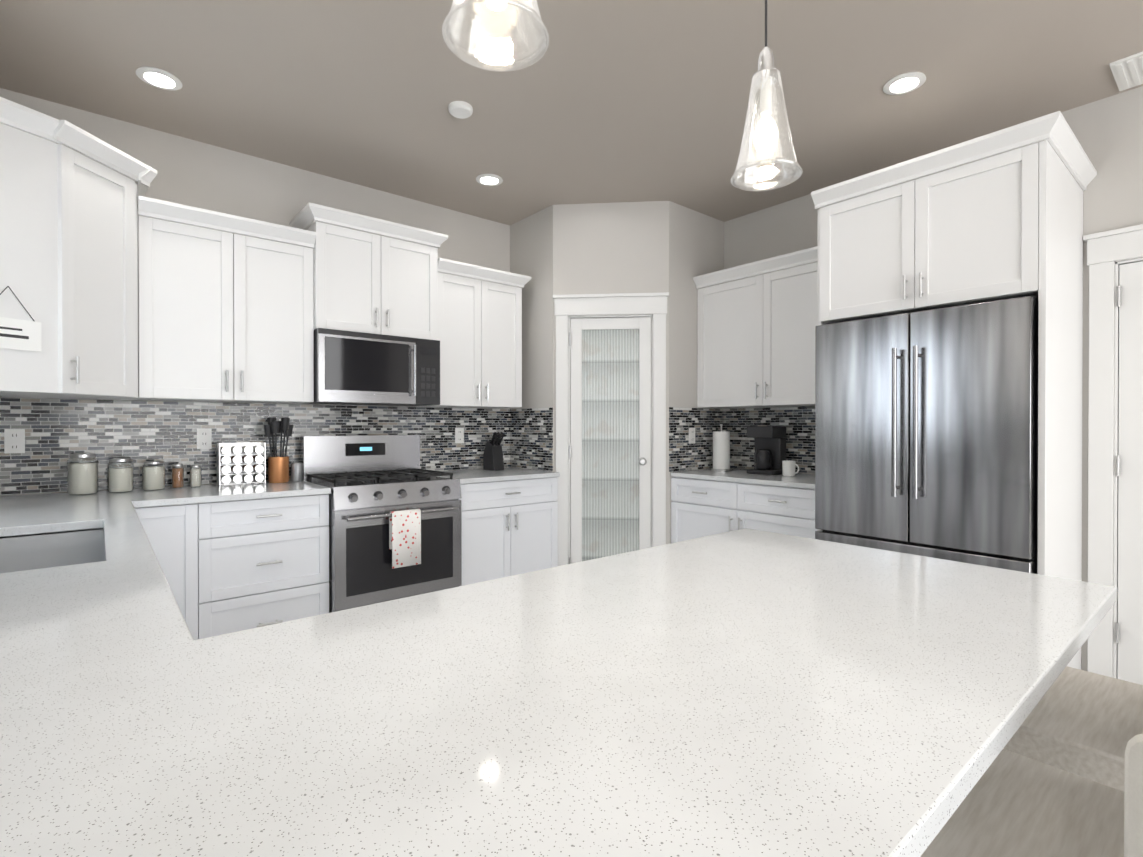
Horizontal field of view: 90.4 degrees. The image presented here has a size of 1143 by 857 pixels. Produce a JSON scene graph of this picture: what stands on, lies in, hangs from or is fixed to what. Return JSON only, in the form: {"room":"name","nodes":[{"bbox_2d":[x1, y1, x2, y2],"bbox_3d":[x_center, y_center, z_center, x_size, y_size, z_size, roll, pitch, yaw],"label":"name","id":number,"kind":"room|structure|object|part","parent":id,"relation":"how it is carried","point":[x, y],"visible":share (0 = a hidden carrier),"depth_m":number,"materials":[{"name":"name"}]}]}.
{"room":"kitchen","nodes":[
{"label":"kitchen","id":0,"kind":"room"},
{"bbox_2d":[0,88,583,495],"bbox_3d":[-1.227,-0.195,4.025,4.290,2.860,0.120,0,0,-40],"label":"wall","id":1,"kind":"structure","parent":0,"point":[193,173],"depth_m":3.73,"materials":[{"name":"paint"}]},
{"bbox_2d":[0,97,156,399],"bbox_3d":[-2.286,-0.708,2.497,0.762,1.120,0.857,0,0,-40],"label":"upper cabinet","id":2,"kind":"object","parent":1,"relation":"attached to","point":[69,247],"visible":1,"depth_m":2.40,"materials":[{"name":"white wood"}]},
{"bbox_2d":[0,286,41,351],"bbox_3d":[-2.203,-0.435,2.219,0.010,0.246,0.200,0,0,25],"label":"hanging sign","id":3,"kind":"object","parent":2,"relation":"hanging from","point":[18,334],"visible":1,"depth_m":2.25,"materials":[{"name":"white plastic"}]},
{"bbox_2d":[136,196,315,403],"bbox_3d":[-1.892,-0.636,3.133,0.808,0.970,0.387,0,0,-40],"label":"upper cabinet","id":4,"kind":"object","parent":1,"relation":"attached to","point":[226,316],"visible":1,"depth_m":2.99,"materials":[{"name":"white wood"}]},
{"bbox_2d":[0,397,507,495],"bbox_3d":[-1.662,0.112,3.581,3.049,0.529,0.005,0,0,-40],"label":"backsplash","id":5,"kind":"structure","parent":1,"relation":"attached to","point":[58,432],"depth_m":3.16,"materials":[{"name":"tile"}]},
{"bbox_2d":[4,429,24,452],"bbox_3d":[-2.674,0.061,2.725,0.070,0.116,0.008,0,0,-40],"label":"electrical outlet","id":6,"kind":"object","parent":5,"relation":"attached to","point":[14,440],"visible":1,"depth_m":2.72,"materials":[{"name":"white plastic"}]},
{"bbox_2d":[197,429,211,448],"bbox_3d":[-2.083,0.059,3.219,0.070,0.116,0.008,0,0,-40],"label":"electrical outlet","id":7,"kind":"object","parent":5,"relation":"attached to","point":[204,438],"visible":1,"depth_m":3.22,"materials":[{"name":"white plastic"}]},
{"bbox_2d":[455,428,463,442],"bbox_3d":[-0.840,0.053,4.257,0.070,0.116,0.008,0,0,-40],"label":"electrical outlet","id":8,"kind":"object","parent":5,"relation":"attached to","point":[459,435],"visible":1,"depth_m":4.25,"materials":[{"name":"white plastic"}]},
{"bbox_2d":[290,202,447,339],"bbox_3d":[-1.278,-0.926,3.625,0.864,0.695,0.417,0,0,-40],"label":"upper cabinet","id":9,"kind":"object","parent":1,"relation":"attached to","point":[366,282],"visible":0.85,"depth_m":3.47,"materials":[{"name":"white wood"}]},
{"bbox_2d":[302,328,439,405],"bbox_3d":[-1.267,-0.365,3.615,0.758,0.420,0.451,0,0,-40],"label":"microwave","id":10,"kind":"object","parent":9,"relation":"attached to","point":[355,368],"visible":0.98,"depth_m":3.45,"materials":[{"name":"grey metal"}]},
{"bbox_2d":[415,258,530,408],"bbox_3d":[-0.707,-0.641,4.123,0.744,0.970,0.387,0,0,-40],"label":"upper cabinet","id":11,"kind":"object","parent":1,"relation":"attached to","point":[480,330],"visible":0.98,"depth_m":3.99,"materials":[{"name":"white wood"}]},
{"bbox_2d":[508,407,552,470],"bbox_3d":[-0.307,0.078,4.332,0.006,0.467,0.530,0,0,-40],"label":"backsplash","id":12,"kind":"structure","parent":1,"relation":"attached to","point":[530,430],"depth_m":4.33,"materials":[{"name":"tile"}]},
{"bbox_2d":[0,0,1142,224],"bbox_3d":[1.218,-1.661,1.077,4.570,0.100,7.770,0,0,-40],"label":"ceiling","id":13,"kind":"structure","parent":0,"point":[620,100],"depth_m":2.65,"materials":[{"name":"paint"}]},
{"bbox_2d":[136,66,182,89],"bbox_3d":[-1.902,-1.612,2.620,0.176,0.012,0.176,0,0,-40],"label":"recessed light","id":14,"kind":"object","parent":13,"relation":"in","point":[159,78],"visible":1,"depth_m":2.61,"materials":[{"name":"white plastic"}]},
{"bbox_2d":[448,101,472,118],"bbox_3d":[-0.559,-1.605,2.862,0.120,0.030,0.120,0,0,-40],"label":"smoke detector","id":15,"kind":"object","parent":13,"relation":"attached to","point":[460,109],"visible":1,"depth_m":2.84,"materials":[{"name":"white plastic"}]},
{"bbox_2d":[476,174,502,185],"bbox_3d":[-0.535,-1.618,3.697,0.176,0.012,0.176,0,0,-40],"label":"recessed light","id":16,"kind":"object","parent":13,"relation":"in","point":[489,179],"visible":1,"depth_m":3.69,"materials":[{"name":"white plastic"}]},
{"bbox_2d":[442,0,548,71],"bbox_3d":[-0.096,-1.051,0.718,0.135,1.115,0.135,0,0,-40],"label":"pendant light","id":17,"kind":"object","parent":13,"relation":"hanging from","point":[496,5],"depth_m":0.75,"materials":[{"name":"clear glass"}]},
{"bbox_3d":[-0.096,-0.593,0.720,0.135,0.198,0.135,0,0,-40],"label":"pendant light shade","id":18,"kind":"part","parent":17,"relation":"part of","materials":[{"name":"clear glass"}]},
{"bbox_2d":[730,0,802,190],"bbox_3d":[0.384,-1.053,1.119,0.135,1.115,0.135,0,0,-40],"label":"pendant light","id":19,"kind":"object","parent":13,"relation":"hanging from","point":[766,59],"depth_m":1.10,"materials":[{"name":"clear glass"}]},
{"bbox_3d":[0.384,-0.595,1.121,0.135,0.198,0.135,0,0,-40],"label":"pendant light shade","id":20,"kind":"part","parent":19,"relation":"part of","materials":[{"name":"clear glass"}]},
{"bbox_2d":[883,72,925,94],"bbox_3d":[1.559,-1.613,2.658,0.176,0.012,0.176,0,0,-40],"label":"recessed light","id":21,"kind":"object","parent":13,"relation":"in","point":[904,83],"visible":1,"depth_m":2.65,"materials":[{"name":"white plastic"}]},
{"bbox_2d":[1110,51,1142,90],"bbox_3d":[2.575,-1.610,2.517,0.300,0.016,0.240,0,0,-40],"label":"ceiling vent","id":22,"kind":"object","parent":13,"relation":"in","point":[1127,72],"visible":0.97,"depth_m":2.55,"materials":[{"name":"white plastic"}]},
{"bbox_2d":[584,201,659,315],"bbox_3d":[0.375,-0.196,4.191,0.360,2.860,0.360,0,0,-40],"label":"wall","id":23,"kind":"structure","parent":0,"point":[622,239],"depth_m":4.08,"materials":[{"name":"paint"}]},
{"bbox_2d":[571,317,650,563],"bbox_3d":[0.280,0.211,4.088,0.580,2.022,0.106,0,0,5],"label":"pantry door","id":24,"kind":"structure","parent":23,"relation":"in","point":[610,436],"depth_m":4.12,"materials":[{"name":"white glass"}]},
{"bbox_2d":[553,292,668,565],"bbox_3d":[0.284,0.135,4.134,0.830,2.198,0.160,0,0,5],"label":"door frame","id":25,"kind":"structure","parent":23,"relation":"attached to","point":[568,307],"depth_m":4.07,"materials":[{"name":"white wood"}]},
{"bbox_2d":[569,332,570,563],"bbox_3d":[-0.011,0.169,4.120,0.016,1.730,0.024,0,0,5],"label":"hinge","id":26,"kind":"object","parent":25,"relation":"attached to","point":[569,446],"depth_m":4.11,"materials":[{"name":"silver metal"}]},
{"bbox_2d":[660,86,1142,670],"bbox_3d":[2.926,-0.188,2.511,0.120,2.860,7.770,0,0,-40],"label":"wall","id":27,"kind":"structure","parent":0,"point":[672,248],"depth_m":3.99,"materials":[{"name":"paint"}]},
{"bbox_2d":[669,407,723,471],"bbox_3d":[0.948,0.078,4.263,0.651,0.467,0.005,0,0,-40],"label":"backsplash","id":28,"kind":"structure","parent":27,"relation":"attached to","point":[683,456],"depth_m":4.22,"materials":[{"name":"tile"}]},
{"bbox_2d":[689,428,694,443],"bbox_3d":[0.895,0.054,4.209,0.070,0.116,0.008,0,0,-40],"label":"electrical outlet","id":29,"kind":"object","parent":28,"relation":"attached to","point":[691,435],"visible":1,"depth_m":4.20,"materials":[{"name":"white plastic"}]},
{"bbox_2d":[693,246,816,407],"bbox_3d":[1.420,-0.640,3.910,0.387,0.970,1.144,0,0,-40],"label":"upper cabinet","id":30,"kind":"object","parent":27,"relation":"attached to","point":[755,341],"visible":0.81,"depth_m":3.86,"materials":[{"name":"white wood"}]},
{"bbox_2d":[724,406,814,473],"bbox_3d":[1.567,0.079,4.039,0.005,0.467,1.142,0,0,-40],"label":"backsplash","id":31,"kind":"structure","parent":27,"relation":"attached to","point":[799,422],"depth_m":4.12,"materials":[{"name":"tile"}]},
{"bbox_2d":[1083,224,1142,678],"bbox_3d":[2.939,0.143,2.465,0.160,2.198,1.060,0,0,-40],"label":"door frame","id":32,"kind":"structure","parent":27,"relation":"attached to","point":[1106,250],"depth_m":2.77,"materials":[{"name":"white wood"}]},
{"bbox_2d":[1116,261,1142,684],"bbox_3d":[2.904,0.219,2.438,0.101,2.022,0.814,0,0,-40],"label":"entry door","id":33,"kind":"structure","parent":27,"relation":"in","point":[1129,632],"depth_m":2.72,"materials":[{"name":"white metal"}]},
{"bbox_3d":[1.218,1.299,1.091,4.570,0.100,7.770,0,0,-40],"label":"floor","id":34,"kind":"structure","parent":0,"visible":0},
{"bbox_2d":[135,494,328,639],"bbox_3d":[-1.832,0.795,3.017,0.873,0.888,0.653,0,0,-40],"label":"base cabinet","id":35,"kind":"object","parent":34,"relation":"on","point":[227,567],"visible":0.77,"depth_m":2.82,"materials":[{"name":"white wood"}]},
{"bbox_2d":[300,435,461,612],"bbox_3d":[-1.163,0.642,3.496,0.758,1.190,0.721,0,0,-40],"label":"range","id":36,"kind":"object","parent":34,"relation":"on","point":[372,482],"visible":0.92,"depth_m":3.34,"materials":[{"name":"silver metal"}]},
{"bbox_2d":[389,509,420,568],"bbox_3d":[-0.944,0.621,3.223,0.170,0.315,0.045,0,0,-40],"label":"hanging towel","id":37,"kind":"object","parent":36,"relation":"hanging from","point":[405,536],"visible":0.88,"depth_m":3.20,"materials":[{"name":"white fabric"}]},
{"bbox_2d":[459,477,557,585],"bbox_3d":[-0.596,0.790,4.050,0.812,0.888,0.653,0,0,-40],"label":"base cabinet","id":38,"kind":"object","parent":34,"relation":"on","point":[509,527],"visible":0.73,"depth_m":3.81,"materials":[{"name":"white wood"}]},
{"bbox_2d":[425,467,559,483],"bbox_3d":[-0.599,0.330,4.046,0.808,0.030,0.643,0,0,-40],"label":"countertop","id":39,"kind":"structure","parent":38,"relation":"on","point":[476,476],"depth_m":3.89,"materials":[{"name":"stone"}]},
{"bbox_2d":[483,432,504,470],"bbox_3d":[-0.579,0.168,4.276,0.150,0.288,0.100,0,0,42],"label":"knife block","id":40,"kind":"object","parent":39,"relation":"on","point":[493,457],"visible":1,"depth_m":4.25,"materials":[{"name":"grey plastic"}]},
{"bbox_2d":[671,477,816,542],"bbox_3d":[1.311,0.792,3.824,0.673,0.888,1.146,0,0,-40],"label":"base cabinet","id":41,"kind":"object","parent":34,"relation":"on","point":[701,508],"visible":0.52,"depth_m":3.65,"materials":[{"name":"white wood"}]},
{"bbox_2d":[671,469,814,488],"bbox_3d":[1.320,0.331,3.828,0.643,0.030,1.139,0,0,-40],"label":"countertop","id":42,"kind":"structure","parent":41,"relation":"on","point":[802,480],"depth_m":3.71,"materials":[{"name":"stone"}]},
{"bbox_2d":[711,424,731,470],"bbox_3d":[1.116,0.140,4.225,0.150,0.345,0.150,0,0,-40],"label":"paper towel holder","id":43,"kind":"object","parent":42,"relation":"on","point":[721,450],"visible":1,"depth_m":4.17,"materials":[{"name":"white paper"}]},
{"bbox_2d":[747,426,785,474],"bbox_3d":[1.351,0.149,3.939,0.187,0.330,0.200,0,0,-40],"label":"coffee maker","id":44,"kind":"object","parent":42,"relation":"on","point":[770,451],"visible":0.92,"depth_m":3.89,"materials":[{"name":"grey plastic"}]},
{"bbox_2d":[782,460,798,475],"bbox_3d":[1.454,0.265,3.759,0.084,0.100,0.115,0,0,-40],"label":"mug","id":45,"kind":"object","parent":42,"relation":"on","point":[788,467],"visible":1,"depth_m":3.74,"materials":[{"name":"white ceramic"}]},
{"bbox_2d":[815,295,1037,573],"bbox_3d":[1.884,0.340,2.920,0.896,1.800,0.910,0,0,-40],"label":"refrigerator","id":46,"kind":"object","parent":34,"relation":"on","point":[926,433],"visible":0.54,"depth_m":2.59,"materials":[{"name":"grey metal"}]},
{"bbox_2d":[811,111,1096,669],"bbox_3d":[1.941,-0.015,2.931,0.847,2.510,1.027,0,0,-40],"label":"cabinet","id":47,"kind":"object","parent":34,"relation":"on","point":[1006,225],"visible":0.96,"depth_m":2.59,"materials":[{"name":"white wood"}]},
{"bbox_2d":[921,734,1142,856],"bbox_3d":[0.680,0.778,0.805,0.485,0.945,0.405,0,0,-40],"label":"bar stool","id":48,"kind":"object","parent":34,"relation":"on","point":[1013,804],"visible":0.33,"depth_m":0.83,"materials":[{"name":"brown wood"}]},
{"bbox_2d":[1003,666,1142,790],"bbox_3d":[1.098,0.776,1.154,0.485,0.945,0.405,0,0,-40],"label":"bar stool","id":49,"kind":"object","parent":34,"relation":"on","point":[1085,724],"visible":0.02,"depth_m":1.10,"materials":[{"name":"brown wood"}]},
{"bbox_3d":[-1.518,0.803,1.500,0.653,0.888,3.381,0,0,-40],"label":"base cabinet","id":50,"kind":"object","parent":34,"relation":"on","visible":0},
{"bbox_2d":[0,488,367,856],"bbox_3d":[-1.432,0.342,1.402,0.660,0.030,3.633,0,0,-40],"label":"countertop","id":51,"kind":"structure","parent":50,"relation":"on","point":[124,733],"depth_m":0.63,"materials":[{"name":"stone"}]},
{"bbox_2d":[0,528,104,572],"bbox_3d":[-1.574,0.459,1.575,0.482,0.202,0.852,0,0,-40],"label":"sink","id":52,"kind":"object","parent":51,"relation":"in","point":[36,551],"visible":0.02,"depth_m":1.94,"materials":[{"name":"silver metal"}]},
{"bbox_2d":[67,453,97,494],"bbox_3d":[-2.386,0.220,2.771,0.116,0.200,0.116,0,0,-40],"label":"jar","id":53,"kind":"object","parent":51,"relation":"on","point":[82,478],"visible":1,"depth_m":2.73,"materials":[{"name":"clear glass"}]},
{"bbox_2d":[136,480,330,506],"bbox_3d":[-1.817,0.334,3.027,0.836,0.030,0.646,0,0,-40],"label":"countertop","id":54,"kind":"structure","parent":50,"relation":"on","point":[206,493],"depth_m":2.88,"materials":[{"name":"stone"}]},
{"bbox_2d":[107,458,133,492],"bbox_3d":[-2.275,0.234,2.865,0.104,0.170,0.104,0,0,-40],"label":"jar","id":55,"kind":"object","parent":54,"relation":"on","point":[120,480],"visible":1,"depth_m":2.83,"materials":[{"name":"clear glass"}]},
{"bbox_2d":[142,461,165,490],"bbox_3d":[-2.178,0.244,2.959,0.100,0.150,0.100,0,0,-40],"label":"jar","id":56,"kind":"object","parent":54,"relation":"on","point":[153,477],"visible":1,"depth_m":2.92,"materials":[{"name":"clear glass"}]},
{"bbox_2d":[172,463,183,487],"bbox_3d":[-2.110,0.253,3.042,0.054,0.130,0.054,0,0,-40],"label":"bottle","id":57,"kind":"object","parent":54,"relation":"on","point":[177,477],"visible":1,"depth_m":3.02,"materials":[{"name":"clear glass"}]},
{"bbox_2d":[190,465,201,486],"bbox_3d":[-2.049,0.258,3.093,0.054,0.120,0.054,0,0,-40],"label":"bottle","id":58,"kind":"object","parent":54,"relation":"on","point":[195,478],"visible":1,"depth_m":3.07,"materials":[{"name":"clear glass"}]},
{"bbox_2d":[217,442,265,485],"bbox_3d":[-1.881,0.200,3.235,0.230,0.235,0.096,0,0,-40],"label":"spice rack","id":59,"kind":"object","parent":54,"relation":"on","point":[240,463],"visible":1,"depth_m":3.22,"materials":[{"name":"silver metal"}]},
{"bbox_2d":[263,417,292,482],"bbox_3d":[-1.728,0.126,3.347,0.157,0.382,0.136,0,0,-40],"label":"utensil crock","id":60,"kind":"object","parent":54,"relation":"on","point":[278,469],"visible":1,"depth_m":3.31,"materials":[{"name":"orange metal"}]},
{"bbox_2d":[291,461,302,481],"bbox_3d":[-1.651,0.258,3.412,0.066,0.118,0.066,0,0,-40],"label":"canister","id":61,"kind":"object","parent":54,"relation":"on","point":[296,471],"visible":1,"depth_m":3.39,"materials":[{"name":"grey metal"}]},
{"bbox_2d":[228,528,1116,856],"bbox_3d":[0.277,0.344,1.038,1.497,0.030,0.883,0,0,-40],"label":"countertop","id":62,"kind":"structure","parent":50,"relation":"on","point":[746,692],"depth_m":0.70,"materials":[{"name":"stone"}]}
]}

